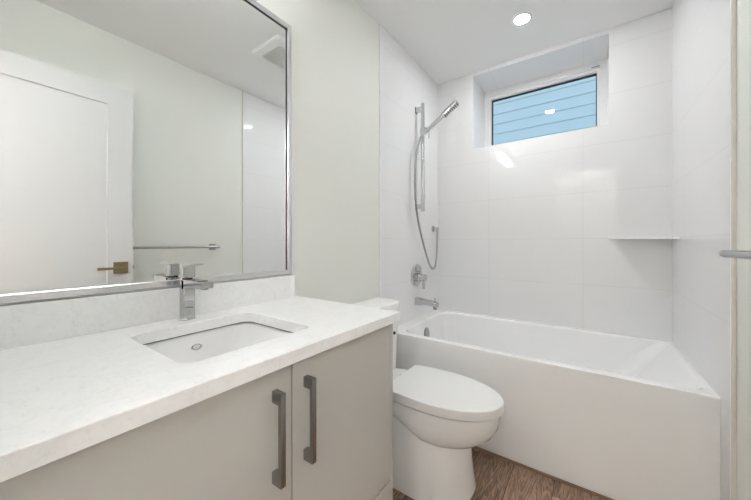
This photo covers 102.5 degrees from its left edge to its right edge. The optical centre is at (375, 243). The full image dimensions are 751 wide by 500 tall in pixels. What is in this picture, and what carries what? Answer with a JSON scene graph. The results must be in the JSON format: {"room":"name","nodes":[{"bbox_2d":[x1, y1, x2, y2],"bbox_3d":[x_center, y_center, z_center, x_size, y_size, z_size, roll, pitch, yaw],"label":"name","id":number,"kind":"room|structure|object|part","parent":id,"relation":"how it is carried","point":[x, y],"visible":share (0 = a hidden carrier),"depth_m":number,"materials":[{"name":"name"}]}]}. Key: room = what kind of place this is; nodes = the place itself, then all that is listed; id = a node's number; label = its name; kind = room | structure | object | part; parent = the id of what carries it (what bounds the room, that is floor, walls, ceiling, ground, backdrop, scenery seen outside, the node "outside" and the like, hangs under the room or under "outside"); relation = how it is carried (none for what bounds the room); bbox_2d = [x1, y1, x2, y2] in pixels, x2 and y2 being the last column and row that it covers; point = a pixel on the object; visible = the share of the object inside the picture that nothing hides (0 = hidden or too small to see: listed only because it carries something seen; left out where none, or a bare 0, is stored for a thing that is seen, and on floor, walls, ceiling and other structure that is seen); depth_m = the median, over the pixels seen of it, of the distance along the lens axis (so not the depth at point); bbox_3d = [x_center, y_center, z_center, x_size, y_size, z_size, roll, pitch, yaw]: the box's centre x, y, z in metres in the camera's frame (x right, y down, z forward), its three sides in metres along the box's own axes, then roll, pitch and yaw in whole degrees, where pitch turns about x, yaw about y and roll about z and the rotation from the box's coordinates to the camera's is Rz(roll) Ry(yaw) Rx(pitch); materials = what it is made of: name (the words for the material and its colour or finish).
{"room":"bathroom","nodes":[
{"label":"bathroom","id":0,"kind":"room"},
{"bbox_2d":[0,0,378,305],"bbox_3d":[-0.172,-0.141,1.782,0.120,2.546,3.146,0,0,35],"label":"wall","id":1,"kind":"structure","parent":0,"point":[335,43],"depth_m":1.61,"materials":[{"name":"white paint"}]},
{"bbox_2d":[0,0,291,303],"bbox_3d":[-0.651,-0.421,0.991,0.014,1.120,0.921,0,0,35],"label":"mirror","id":2,"kind":"object","parent":1,"relation":"attached to","point":[141,140],"visible":1,"depth_m":0.91,"materials":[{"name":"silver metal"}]},
{"bbox_2d":[0,275,294,349],"bbox_3d":[-0.664,0.193,0.967,0.020,0.099,1.002,0,0,35],"label":"backsplash","id":3,"kind":"structure","parent":1,"relation":"attached to","point":[22,324],"depth_m":0.85,"materials":[{"name":"stone"}]},
{"bbox_2d":[379,25,380,297],"bbox_3d":[0.030,-0.141,1.954,0.012,2.546,0.009,0,0,35],"label":"trim","id":4,"kind":"structure","parent":1,"relation":"attached to","point":[379,25],"depth_m":1.95,"materials":[{"name":"white"}]},
{"bbox_2d":[381,26,437,325],"bbox_3d":[0.290,-0.141,2.321,0.009,2.546,0.892,0,0,35],"label":"wall tile","id":5,"kind":"structure","parent":1,"relation":"attached to","point":[405,85],"depth_m":2.21,"materials":[{"name":"white tile"}]},
{"bbox_2d":[411,264,426,288],"bbox_3d":[0.351,0.256,2.329,0.081,0.190,0.180,0,0,35],"label":"shower valve","id":6,"kind":"object","parent":5,"relation":"attached to","point":[417,277],"visible":1,"depth_m":2.31,"materials":[{"name":"silver metal"}]},
{"bbox_2d":[415,103,429,211],"bbox_3d":[0.364,-0.659,2.313,0.121,0.827,0.040,0,0,35],"label":"slide bar","id":7,"kind":"object","parent":5,"relation":"attached to","point":[421,109],"visible":0.84,"depth_m":2.30,"materials":[{"name":"silver metal"}]},
{"bbox_2d":[421,100,458,135],"bbox_3d":[0.476,-0.923,2.236,0.285,0.207,0.051,0,0,35],"label":"shower","id":8,"kind":"object","parent":7,"relation":"attached to","point":[454,104],"visible":0.99,"depth_m":2.20,"materials":[{"name":"silver metal"}]},
{"bbox_3d":[0.430,-0.888,2.260,0.182,0.136,0.030,0,0,32],"label":"handle","id":9,"kind":"part","parent":8,"relation":"part of","materials":[{"name":"silver metal"}]},
{"bbox_2d":[415,297,438,309],"bbox_3d":[0.393,0.455,2.303,0.179,0.085,0.060,0,0,35],"label":"tub spout","id":10,"kind":"object","parent":5,"relation":"attached to","point":[420,301],"visible":1,"depth_m":2.28,"materials":[{"name":"silver metal"}]},
{"bbox_2d":[431,226,438,233],"bbox_3d":[0.516,-0.118,2.587,0.052,0.070,0.056,0,0,35],"label":"outlet","id":11,"kind":"object","parent":5,"relation":"attached to","point":[433,228],"visible":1,"depth_m":2.57,"materials":[{"name":"silver metal"}]},
{"bbox_2d":[414,134,437,269],"bbox_3d":[0.420,-0.309,2.407,0.039,1.054,0.422,0,0,35],"label":"shower hose","id":12,"kind":"object","parent":11,"relation":"attached to","point":[421,136],"visible":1,"depth_m":2.28,"materials":[{"name":"grey metal"}]},
{"bbox_2d":[393,448,603,499],"bbox_3d":[-0.038,1.182,0.552,1.764,0.100,4.356,0,0,35],"label":"floor","id":13,"kind":"structure","parent":0,"point":[496,478],"depth_m":1.41,"materials":[{"name":"brown wood"}]},
{"bbox_2d":[0,324,392,499],"bbox_3d":[-0.435,0.704,0.809,0.570,0.856,1.006,0,0,35],"label":"vanity cabinet","id":14,"kind":"object","parent":13,"relation":"on","point":[319,426],"visible":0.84,"depth_m":0.65,"materials":[{"name":"grey paint"}]},
{"bbox_3d":[-0.332,0.554,0.536,0.020,0.550,0.435,0,0,35],"label":"door","id":15,"kind":"part","parent":14,"relation":"part of","materials":[{"name":"grey paint"}]},
{"bbox_2d":[0,275,399,482],"bbox_3d":[-0.437,0.209,0.819,0.561,0.132,1.023,0,0,35],"label":"countertop","id":16,"kind":"structure","parent":14,"relation":"on","point":[77,374],"depth_m":0.65,"materials":[{"name":"stone"}]},
{"bbox_2d":[178,263,212,320],"bbox_3d":[-0.562,0.153,0.939,0.157,0.180,0.050,0,0,35],"label":"faucet","id":17,"kind":"object","parent":16,"relation":"on","point":[188,284],"visible":1,"depth_m":0.95,"materials":[{"name":"silver metal"}]},
{"bbox_3d":[-0.606,0.092,0.970,0.034,0.035,0.034,0,0,35],"label":"lever","id":18,"kind":"part","parent":17,"relation":"part of","materials":[{"name":"silver metal"}]},
{"bbox_3d":[-0.584,0.069,0.955,0.087,0.012,0.034,0,0,35],"label":"lever plate","id":19,"kind":"part","parent":17,"relation":"part of","materials":[{"name":"silver metal"}]},
{"bbox_3d":[-0.552,0.129,0.932,0.132,0.032,0.034,0,0,35],"label":"spout","id":20,"kind":"part","parent":17,"relation":"part of","materials":[{"name":"silver metal"}]},
{"bbox_2d":[143,322,292,362],"bbox_3d":[-0.417,0.348,0.836,0.384,0.144,0.393,0,0,35],"label":"sink","id":21,"kind":"object","parent":16,"relation":"in","point":[202,345],"visible":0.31,"depth_m":0.97,"materials":[{"name":"white ceramic"}]},
{"bbox_3d":[-0.212,0.427,0.660,0.032,0.204,0.014,0,0,35],"label":"handle","id":22,"kind":"part","parent":14,"relation":"part of","materials":[{"name":"silver metal"}]},
{"bbox_3d":[-0.160,0.427,0.734,0.032,0.204,0.014,0,0,35],"label":"handle","id":23,"kind":"part","parent":14,"relation":"part of","materials":[{"name":"silver metal"}]},
{"bbox_3d":[-0.080,0.554,0.889,0.020,0.550,0.425,0,0,35],"label":"door","id":24,"kind":"part","parent":14,"relation":"part of","materials":[{"name":"grey paint"}]},
{"bbox_3d":[-0.207,0.932,0.711,0.020,0.192,0.864,0,0,35],"label":"drawer","id":25,"kind":"part","parent":14,"relation":"part of","materials":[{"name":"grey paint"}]},
{"bbox_2d":[353,298,503,499],"bbox_3d":[0.221,0.737,1.521,0.799,0.791,0.406,0,0,35],"label":"toilet","id":26,"kind":"object","parent":13,"relation":"on","point":[439,416],"visible":0.71,"depth_m":1.33,"materials":[{"name":"white ceramic"}]},
{"bbox_3d":[-0.028,0.360,1.698,0.188,0.038,0.406,0,0,35],"label":"tank lid","id":27,"kind":"part","parent":26,"relation":"part of","materials":[{"name":"white ceramic"}]},
{"bbox_3d":[-0.030,0.564,1.699,0.168,0.367,0.386,0,0,35],"label":"tank","id":28,"kind":"part","parent":26,"relation":"part of","materials":[{"name":"white ceramic"}]},
{"bbox_3d":[0.282,0.814,1.474,0.622,0.172,0.361,0,0,35],"label":"bowl","id":29,"kind":"part","parent":26,"relation":"part of","materials":[{"name":"white ceramic"}]},
{"bbox_3d":[0.339,0.721,1.434,0.505,0.015,0.371,0,0,35],"label":"seat","id":30,"kind":"part","parent":26,"relation":"part of","materials":[{"name":"white plastic"}]},
{"bbox_3d":[0.339,0.700,1.434,0.506,0.028,0.372,0,0,35],"label":"lid","id":31,"kind":"part","parent":26,"relation":"part of","materials":[{"name":"white plastic"}]},
{"bbox_2d":[394,309,719,499],"bbox_3d":[0.926,0.858,1.909,1.505,0.548,0.825,0,0,35],"label":"bathtub","id":32,"kind":"object","parent":13,"relation":"on","point":[616,416],"visible":0.73,"depth_m":1.44,"materials":[{"name":"white ceramic"}]},
{"bbox_3d":[0.390,0.683,2.281,0.019,0.094,0.072,0,0,35],"label":"overflow plate","id":33,"kind":"part","parent":32,"relation":"part of","materials":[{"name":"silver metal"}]},
{"bbox_2d":[473,446,613,499],"bbox_3d":[0.684,1.126,1.568,1.500,0.013,0.010,0,0,35],"label":"trim","id":34,"kind":"structure","parent":32,"relation":"attached to","point":[476,447],"depth_m":1.46,"materials":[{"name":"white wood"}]},
{"bbox_2d":[355,0,673,83],"bbox_3d":[0.064,-1.464,0.695,1.764,0.100,4.706,0,0,35],"label":"ceiling","id":35,"kind":"structure","parent":0,"point":[449,40],"depth_m":1.95,"materials":[{"name":"white paint"}]},
{"bbox_2d":[512,12,531,25],"bbox_3d":[0.923,-1.412,1.899,0.110,0.004,0.110,0,0,35],"label":"recessed light","id":36,"kind":"object","parent":35,"relation":"in","point":[523,18],"visible":1,"depth_m":1.89,"materials":[{"name":"white plastic"}]},
{"bbox_2d":[438,8,671,340],"bbox_3d":[1.288,-0.141,2.417,1.524,2.546,0.420,0,0,35],"label":"wall","id":37,"kind":"structure","parent":0,"point":[526,226],"depth_m":2.12,"materials":[{"name":"tile"}]},
{"bbox_2d":[485,59,606,145],"bbox_3d":[1.390,-1.084,2.546,0.891,0.598,0.081,0,0,35],"label":"window","id":38,"kind":"structure","parent":37,"relation":"in","point":[598,69],"depth_m":2.46,"materials":[{"name":"white plastic"}]},
{"bbox_2d":[609,237,679,238],"bbox_3d":[1.603,-0.030,1.819,0.299,0.008,0.190,0,0,35],"label":"corner shelf","id":39,"kind":"object","parent":37,"relation":"attached to","point":[652,237],"visible":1,"depth_m":1.75,"materials":[{"name":"white stone"}]},
{"bbox_2d":[736,0,750,499],"bbox_3d":[1.168,-0.141,0.830,0.120,2.546,3.146,0,0,35],"label":"wall","id":40,"kind":"structure","parent":0,"point":[743,7],"depth_m":0.99,"materials":[{"name":"white paint"}]},
{"bbox_2d":[672,0,729,499],"bbox_3d":[1.513,-0.141,1.427,0.009,2.546,0.932,0,0,35],"label":"wall tile","id":41,"kind":"structure","parent":40,"relation":"attached to","point":[700,28],"depth_m":1.32,"materials":[{"name":"white tile"}]},
{"bbox_2d":[730,0,735,499],"bbox_3d":[1.239,-0.141,1.043,0.012,2.546,0.012,0,0,35],"label":"trim","id":42,"kind":"structure","parent":40,"relation":"attached to","point":[732,2],"depth_m":1.04,"materials":[{"name":"beige metal"}]},
{"bbox_2d":[719,250,750,258],"bbox_3d":[0.862,0.030,0.591,0.102,0.050,0.667,0,0,35],"label":"towel bar","id":43,"kind":"object","parent":40,"relation":"attached to","point":[743,254],"visible":1,"depth_m":0.81,"materials":[{"name":"grey metal"}]},
{"bbox_3d":[3.365,1.482,4.930,12.000,0.100,6.064,0,0,35],"label":"ground","id":44,"kind":"structure","parent":0,"visible":0},
{"bbox_2d":[493,76,595,144],"bbox_3d":[2.859,-1.573,4.218,9.000,5.270,0.212,0,0,35],"label":"window","id":45,"kind":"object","parent":44,"relation":"on","point":[571,106],"visible":0.06,"depth_m":4.36,"materials":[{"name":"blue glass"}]}
]}

